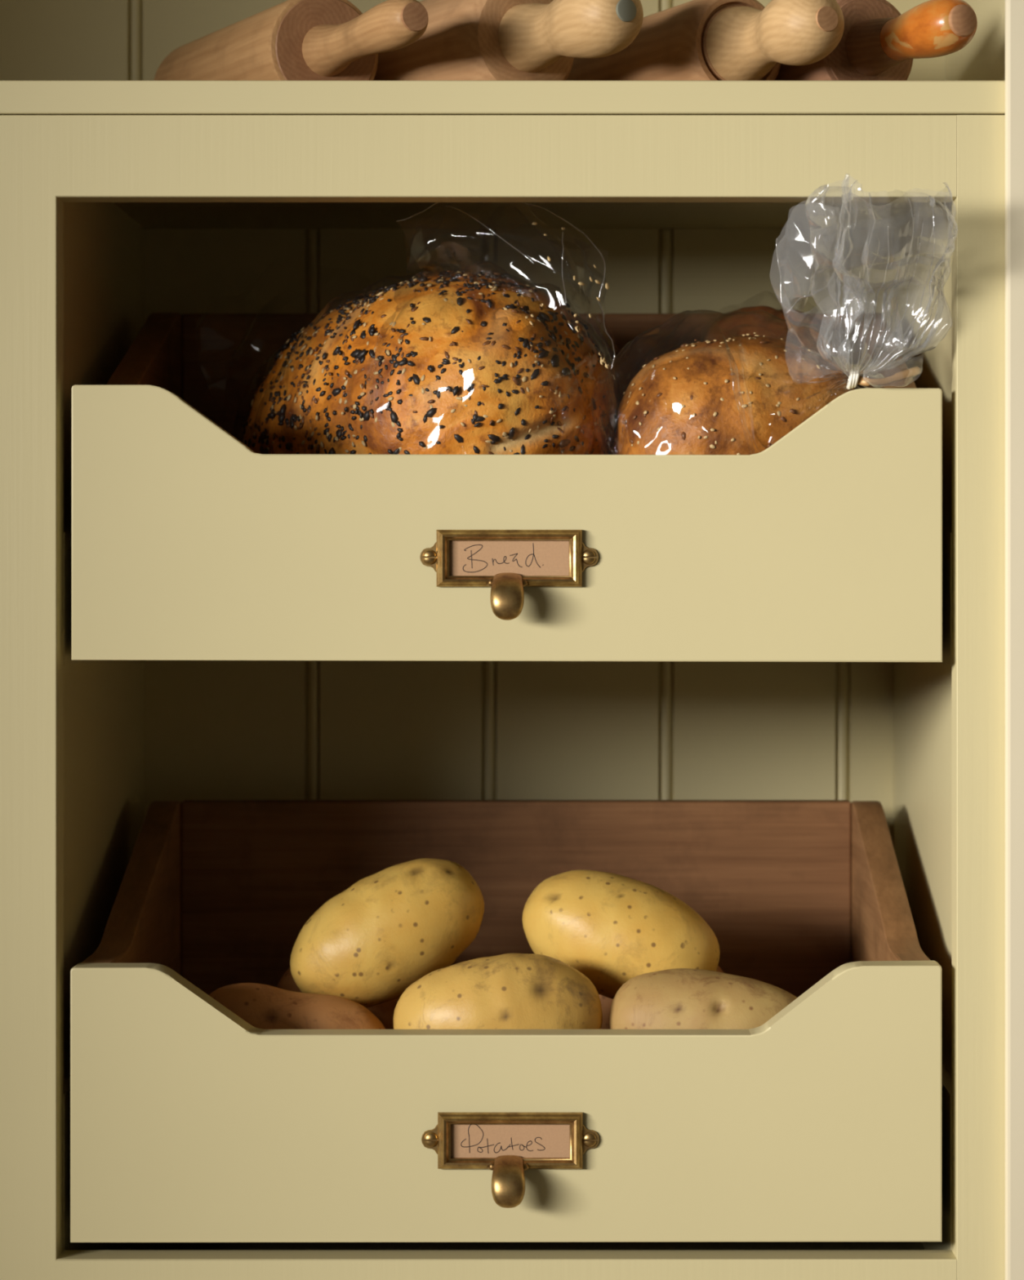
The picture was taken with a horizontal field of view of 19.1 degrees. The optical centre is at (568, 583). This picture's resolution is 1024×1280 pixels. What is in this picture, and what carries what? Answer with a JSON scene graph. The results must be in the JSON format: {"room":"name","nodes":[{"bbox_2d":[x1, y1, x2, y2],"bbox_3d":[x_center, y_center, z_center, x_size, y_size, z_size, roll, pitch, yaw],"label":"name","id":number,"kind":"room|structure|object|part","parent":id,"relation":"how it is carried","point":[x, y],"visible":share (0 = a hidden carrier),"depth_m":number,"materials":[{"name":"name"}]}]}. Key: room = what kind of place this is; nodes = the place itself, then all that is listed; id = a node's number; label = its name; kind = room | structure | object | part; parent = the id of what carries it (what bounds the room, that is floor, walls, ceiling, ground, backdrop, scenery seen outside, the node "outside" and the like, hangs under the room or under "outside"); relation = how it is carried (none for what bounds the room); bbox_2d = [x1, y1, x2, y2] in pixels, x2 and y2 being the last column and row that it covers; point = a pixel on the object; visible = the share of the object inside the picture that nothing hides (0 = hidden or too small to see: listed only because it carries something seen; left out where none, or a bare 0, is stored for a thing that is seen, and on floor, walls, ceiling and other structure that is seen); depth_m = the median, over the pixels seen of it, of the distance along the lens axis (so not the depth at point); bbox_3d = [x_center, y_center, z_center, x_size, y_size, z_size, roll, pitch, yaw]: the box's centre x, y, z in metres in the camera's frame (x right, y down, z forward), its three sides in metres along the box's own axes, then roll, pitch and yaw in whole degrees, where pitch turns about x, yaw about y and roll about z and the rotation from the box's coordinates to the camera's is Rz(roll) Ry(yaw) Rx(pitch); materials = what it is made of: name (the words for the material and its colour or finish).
{"room":"food storage area","nodes":[
{"label":"food storage area","id":0,"kind":"room"},
{"bbox_2d":[1004,0,1023,1279],"bbox_3d":[0.364,-0.450,1.496,0.300,2.300,0.007,0,0,0],"label":"wall","id":1,"kind":"structure","parent":0,"point":[1014,9],"depth_m":1.49,"materials":[{"name":"beige paint"}]},
{"bbox_3d":[-0.100,0.725,0.500,3.000,0.050,3.200,0,0,0],"label":"floor","id":2,"kind":"structure","parent":0,"visible":0},
{"bbox_2d":[0,0,1004,1279],"bbox_3d":[-0.270,-0.049,1.677,1.083,1.497,0.399,0,0,0],"label":"cabinet","id":3,"kind":"object","parent":2,"relation":"on","point":[108,223],"depth_m":1.50,"materials":[{"name":"beige wood"}]},
{"bbox_3d":[-0.269,0.185,1.693,0.018,0.830,0.343,0,0,0],"label":"panel","id":4,"kind":"part","parent":3,"relation":"part of","materials":[{"name":"beige wood"}]},
{"bbox_2d":[208,982,385,1029],"bbox_3d":[-0.142,0.233,1.579,0.098,0.052,0.047,0,0,0],"label":"potato","id":5,"kind":"object","parent":3,"relation":"on","point":[265,1006],"visible":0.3,"depth_m":1.56,"materials":[{"name":"brown food"}]},
{"bbox_2d":[276,966,399,1029],"bbox_3d":[-0.110,0.235,1.701,0.106,0.068,0.079,0,0,0],"label":"potato","id":6,"kind":"object","parent":3,"relation":"on","point":[384,1011],"visible":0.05,"depth_m":1.67,"materials":[{"name":"brown food"}]},
{"bbox_2d":[289,857,484,1008],"bbox_3d":[-0.097,0.186,1.622,0.103,0.079,0.066,0,0,0],"label":"potato","id":7,"kind":"object","parent":3,"relation":"in","point":[399,924],"visible":0.93,"depth_m":1.60,"materials":[{"name":"yellow food"}]},
{"bbox_2d":[201,202,623,454],"bbox_3d":[-0.075,-0.111,1.652,0.171,0.189,0.249,0,0,-43],"label":"bag","id":8,"kind":"object","parent":3,"relation":"in","point":[603,362],"visible":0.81,"depth_m":1.62,"materials":[{"name":"clear plastic"}]},
{"bbox_2d":[242,271,616,454],"bbox_3d":[-0.081,-0.093,1.650,0.224,0.146,0.161,0,0,28],"label":"loaf","id":9,"kind":"object","parent":8,"relation":"in","point":[473,364],"visible":0.78,"depth_m":1.58,"materials":[{"name":"brown food"}]},
{"bbox_2d":[393,952,602,1029],"bbox_3d":[-0.037,0.223,1.568,0.108,0.066,0.061,0,0,0],"label":"potato","id":10,"kind":"object","parent":3,"relation":"on","point":[506,991],"visible":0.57,"depth_m":1.55,"materials":[{"name":"yellow food"}]},
{"bbox_2d":[0,80,1004,115],"bbox_3d":[-0.280,-0.239,1.682,1.020,0.016,0.365,0,0,0],"label":"shelf","id":11,"kind":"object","parent":3,"relation":"attached to","point":[16,97],"depth_m":1.50,"materials":[{"name":"beige wood"}]},
{"bbox_2d":[153,0,428,80],"bbox_3d":[-0.167,-0.279,1.671,0.063,0.063,0.387,0,0,-28],"label":"rolling pin","id":12,"kind":"object","parent":11,"relation":"on","point":[290,40],"visible":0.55,"depth_m":1.59,"materials":[{"name":"brown wood"}]},
{"bbox_3d":[-0.102,-0.279,1.550,0.028,0.028,0.110,0,0,-28],"label":"pin handle","id":13,"kind":"part","parent":12,"relation":"part of","materials":[{"name":"brown wood"}]},
{"bbox_2d":[373,0,643,80],"bbox_3d":[-0.070,-0.282,1.653,0.069,0.069,0.365,0,0,-33],"label":"rolling pin","id":14,"kind":"object","parent":11,"relation":"on","point":[462,40],"visible":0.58,"depth_m":1.56,"materials":[{"name":"brown wood"}]},
{"bbox_3d":[0.003,-0.282,1.540,0.039,0.039,0.092,0,0,-33],"label":"pin handle","id":15,"kind":"part","parent":14,"relation":"part of","materials":[{"name":"brown wood"}]},
{"bbox_2d":[565,0,844,80],"bbox_3d":[0.046,-0.277,1.652,0.059,0.059,0.352,0,0,-27],"label":"rolling pin","id":16,"kind":"object","parent":11,"relation":"on","point":[695,40],"visible":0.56,"depth_m":1.56,"materials":[{"name":"brown wood"}]},
{"bbox_3d":[0.107,-0.277,1.534,0.040,0.040,0.085,0,0,-27],"label":"pin handle","id":17,"kind":"part","parent":16,"relation":"part of","materials":[{"name":"brown wood"}]},
{"bbox_2d":[774,0,977,80],"bbox_3d":[0.116,-0.277,1.655,0.058,0.058,0.352,0,0,-27],"label":"rolling pin","id":18,"kind":"object","parent":11,"relation":"on","point":[877,42],"visible":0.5,"depth_m":1.55,"materials":[{"name":"brown wood"}]},
{"bbox_3d":[0.174,-0.277,1.538,0.028,0.028,0.087,0,0,-27],"label":"pin handle","id":19,"kind":"part","parent":18,"relation":"part of","materials":[{"name":"orange wood"}]},
{"bbox_3d":[-0.031,0.226,1.639,0.434,0.197,0.322,0,0,0],"label":"pull out drawer","id":20,"kind":"part","parent":3,"relation":"part of","materials":[{"name":"beige wood"}]},
{"bbox_3d":[-0.030,-0.059,1.639,0.434,0.197,0.322,0,0,0],"label":"pull out drawer","id":21,"kind":"part","parent":3,"relation":"part of","materials":[{"name":"beige wood"}]},
{"bbox_3d":[-0.030,0.006,1.488,0.017,0.023,0.020,0,0,0],"label":"finger pull","id":22,"kind":"part","parent":3,"relation":"part of","materials":[{"name":"gold metal"}]},
{"bbox_3d":[-0.029,0.293,1.488,0.017,0.023,0.020,0,0,0],"label":"finger pull","id":23,"kind":"part","parent":3,"relation":"part of","materials":[{"name":"gold metal"}]},
{"bbox_2d":[449,540,568,575],"bbox_3d":[-0.029,-0.012,1.499,0.060,0.018,0.001,0,0,0],"label":"label card","id":24,"kind":"object","parent":3,"relation":"on","point":[467,557],"visible":1,"depth_m":1.50,"materials":[{"name":"brown"}]},
{"bbox_2d":[450,1124,568,1157],"bbox_3d":[-0.029,0.274,1.499,0.059,0.018,0.001,0,0,0],"label":"label card","id":25,"kind":"object","parent":3,"relation":"on","point":[467,1140],"visible":1,"depth_m":1.50,"materials":[{"name":"brown"}]},
{"bbox_2d":[522,869,719,999],"bbox_3d":[0.028,0.190,1.628,0.105,0.072,0.070,0,0,0],"label":"potato","id":26,"kind":"object","parent":3,"relation":"in","point":[613,929],"visible":0.73,"depth_m":1.60,"materials":[{"name":"yellow food"}]},
{"bbox_2d":[598,965,723,1029],"bbox_3d":[0.041,0.234,1.705,0.108,0.068,0.072,0,0,-17],"label":"potato","id":27,"kind":"object","parent":3,"relation":"on","point":[606,1002],"visible":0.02,"depth_m":1.67,"materials":[{"name":"brown food"}]},
{"bbox_2d":[608,968,796,1029],"bbox_3d":[0.074,0.227,1.573,0.107,0.056,0.061,0,0,0],"label":"potato","id":28,"kind":"object","parent":3,"relation":"on","point":[676,998],"visible":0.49,"depth_m":1.55,"materials":[{"name":"beige food"}]},
{"bbox_2d":[591,174,957,454],"bbox_3d":[0.101,-0.106,1.553,0.149,0.176,0.260,0,0,-20],"label":"bag","id":29,"kind":"object","parent":3,"relation":"in","point":[854,378],"visible":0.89,"depth_m":1.50,"materials":[{"name":"clear plastic"}]},
{"bbox_2d":[610,332,853,454],"bbox_3d":[0.089,-0.078,1.611,0.133,0.109,0.112,0,0,0],"label":"loaf","id":30,"kind":"object","parent":29,"relation":"in","point":[682,402],"visible":0.54,"depth_m":1.57,"materials":[{"name":"brown food"}]},
{"bbox_2d":[702,306,853,388],"bbox_3d":[0.113,-0.091,1.722,0.102,0.131,0.090,0,0,0],"label":"loaf","id":31,"kind":"object","parent":3,"relation":"in","point":[726,325],"visible":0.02,"depth_m":1.70,"materials":[{"name":"brown food"}]},
{"bbox_3d":[0.207,0.185,1.693,0.018,0.830,0.343,0,0,0],"label":"panel","id":32,"kind":"part","parent":3,"relation":"part of","materials":[{"name":"beige wood"}]},
{"bbox_3d":[0.240,-0.523,1.682,0.018,0.550,0.364,0,0,0],"label":"panel","id":33,"kind":"part","parent":3,"relation":"part of","materials":[{"name":"beige wood"}]}
]}

